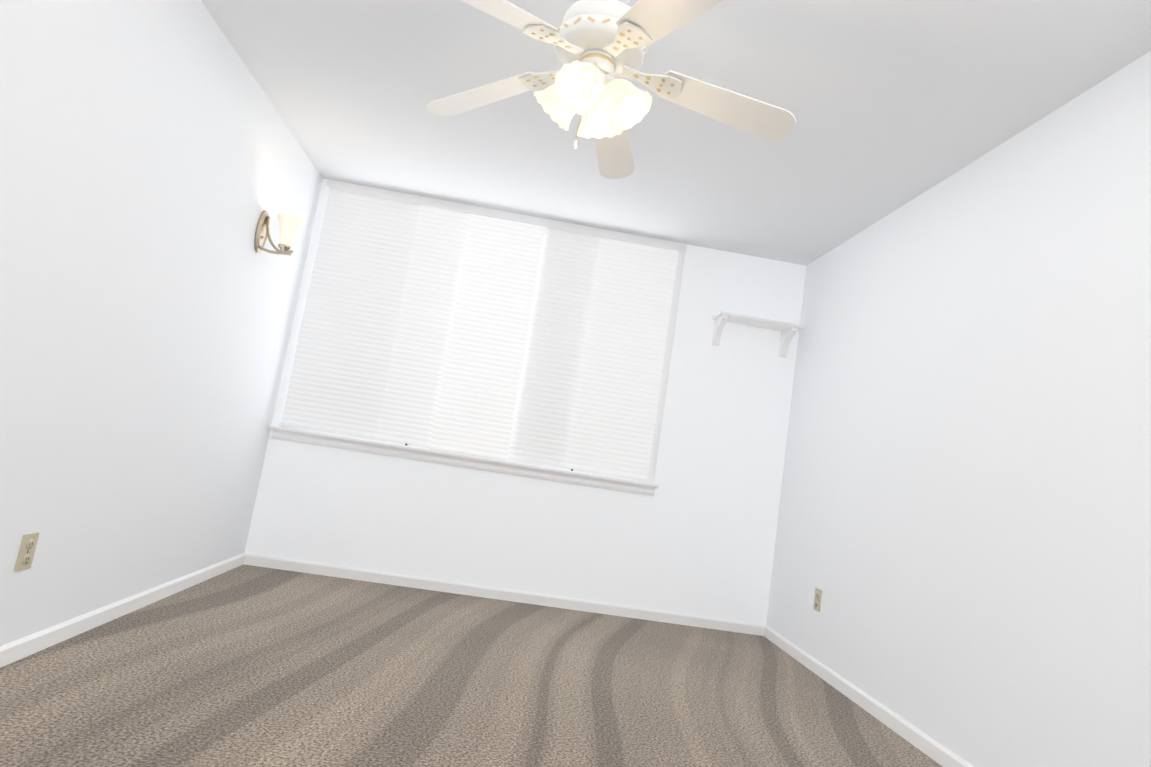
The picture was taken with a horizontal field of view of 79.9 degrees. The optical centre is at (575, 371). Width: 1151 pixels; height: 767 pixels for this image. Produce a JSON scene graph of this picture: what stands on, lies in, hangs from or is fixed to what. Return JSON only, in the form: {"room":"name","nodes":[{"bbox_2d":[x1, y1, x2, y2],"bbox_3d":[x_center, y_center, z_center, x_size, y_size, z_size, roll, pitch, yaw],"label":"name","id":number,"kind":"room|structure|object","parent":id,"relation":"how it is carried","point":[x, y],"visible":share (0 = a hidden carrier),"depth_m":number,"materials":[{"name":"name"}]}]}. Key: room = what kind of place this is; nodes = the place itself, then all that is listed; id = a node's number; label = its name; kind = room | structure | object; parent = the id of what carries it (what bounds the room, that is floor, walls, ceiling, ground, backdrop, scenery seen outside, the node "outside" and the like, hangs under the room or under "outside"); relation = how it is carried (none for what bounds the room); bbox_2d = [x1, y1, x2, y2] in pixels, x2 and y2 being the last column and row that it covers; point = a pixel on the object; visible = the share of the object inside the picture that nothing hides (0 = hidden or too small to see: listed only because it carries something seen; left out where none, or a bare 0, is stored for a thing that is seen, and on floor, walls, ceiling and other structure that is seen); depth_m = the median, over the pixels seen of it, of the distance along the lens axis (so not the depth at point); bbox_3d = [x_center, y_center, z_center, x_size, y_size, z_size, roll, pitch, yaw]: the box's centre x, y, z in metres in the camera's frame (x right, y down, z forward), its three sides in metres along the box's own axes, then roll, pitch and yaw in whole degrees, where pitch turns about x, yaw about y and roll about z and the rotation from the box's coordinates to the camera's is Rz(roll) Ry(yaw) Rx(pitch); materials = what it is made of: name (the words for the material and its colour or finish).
{"room":"empty bedroom","nodes":[
{"label":"empty bedroom","id":0,"kind":"room"},
{"bbox_2d":[0,0,322,645],"bbox_3d":[-1.617,-0.360,1.619,0.120,2.440,5.585,9,-7,-4],"label":"wall","id":1,"kind":"structure","parent":0,"point":[155,161],"depth_m":2.54,"materials":[{"name":"white paint"}]},
{"bbox_2d":[14,532,38,571],"bbox_3d":[-1.748,0.577,2.193,0.011,0.114,0.070,9,-7,-4],"label":"electrical outlet","id":2,"kind":"object","parent":1,"relation":"attached to","point":[26,551],"visible":1,"depth_m":2.19,"materials":[{"name":"beige plastic"}]},
{"bbox_2d":[0,553,245,667],"bbox_3d":[-1.731,0.814,1.472,0.012,0.065,5.345,9,-7,-4],"label":"baseboard","id":3,"kind":"structure","parent":1,"relation":"attached to","point":[18,649],"depth_m":2.68,"materials":[{"name":"white paint"}]},
{"bbox_2d":[254,210,305,255],"bbox_3d":[-1.541,-0.712,3.596,0.211,0.230,0.142,9,-7,-4],"label":"sconce","id":4,"kind":"object","parent":1,"relation":"attached to","point":[290,226],"visible":1,"depth_m":3.57,"materials":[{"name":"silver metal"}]},
{"bbox_2d":[0,564,941,766],"bbox_3d":[-0.153,1.156,1.582,3.484,0.100,5.585,9,-7,-4],"label":"floor","id":5,"kind":"structure","parent":0,"point":[243,665],"depth_m":2.55,"materials":[{"name":"carpet"}]},
{"bbox_2d":[245,179,805,625],"bbox_3d":[-0.218,0.226,4.447,3.244,2.440,0.120,9,-7,-4],"label":"wall","id":6,"kind":"structure","parent":0,"point":[695,535],"depth_m":4.34,"materials":[{"name":"white paint"}]},
{"bbox_2d":[269,179,686,495],"bbox_3d":[-0.556,-0.214,4.431,2.425,1.679,0.150,9,-7,-4],"label":"window","id":7,"kind":"structure","parent":6,"relation":"in","point":[439,331],"depth_m":4.38,"materials":[{"name":"white plastic"}]},
{"bbox_2d":[244,553,764,635],"bbox_3d":[-0.392,1.382,4.229,3.220,0.065,0.012,9,-7,-4],"label":"baseboard","id":8,"kind":"structure","parent":6,"relation":"attached to","point":[485,592],"depth_m":4.22,"materials":[{"name":"white paint"}]},
{"bbox_2d":[712,311,804,357],"bbox_3d":[1.177,-0.232,4.476,0.563,0.196,0.190,9,-7,-4],"label":"shelf","id":9,"kind":"object","parent":6,"relation":"attached to","point":[787,330],"visible":0.98,"depth_m":4.48,"materials":[{"name":"white paint"}]},
{"bbox_2d":[201,0,1150,265],"bbox_3d":[0.231,-1.333,1.908,3.484,0.100,5.585,9,-7,-4],"label":"ceiling","id":10,"kind":"structure","parent":0,"point":[891,106],"depth_m":2.91,"materials":[{"name":"white paint"}]},
{"bbox_2d":[427,0,795,178],"bbox_3d":[0.117,-0.957,2.210,1.244,0.595,1.287,9,-7,-4],"label":"fan","id":11,"kind":"object","parent":10,"relation":"hanging from","point":[600,47],"visible":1,"depth_m":2.17,"materials":[{"name":"white wood"}]},
{"bbox_2d":[766,51,1150,766],"bbox_3d":[1.694,0.183,1.871,0.120,2.440,5.585,9,-7,-4],"label":"wall","id":12,"kind":"structure","parent":0,"point":[964,533],"depth_m":2.56,"materials":[{"name":"white paint"}]},
{"bbox_2d":[813,588,821,611],"bbox_3d":[1.312,1.241,3.732,0.011,0.114,0.070,9,-7,-4],"label":"electrical outlet","id":13,"kind":"object","parent":12,"relation":"attached to","point":[817,599],"visible":1,"depth_m":3.72,"materials":[{"name":"beige plastic"}]},
{"bbox_2d":[764,625,972,766],"bbox_3d":[1.449,1.337,1.713,0.012,0.065,5.345,9,-7,-4],"label":"baseboard","id":14,"kind":"structure","parent":12,"relation":"attached to","point":[935,751],"depth_m":3.03,"materials":[{"name":"white paint"}]}
]}

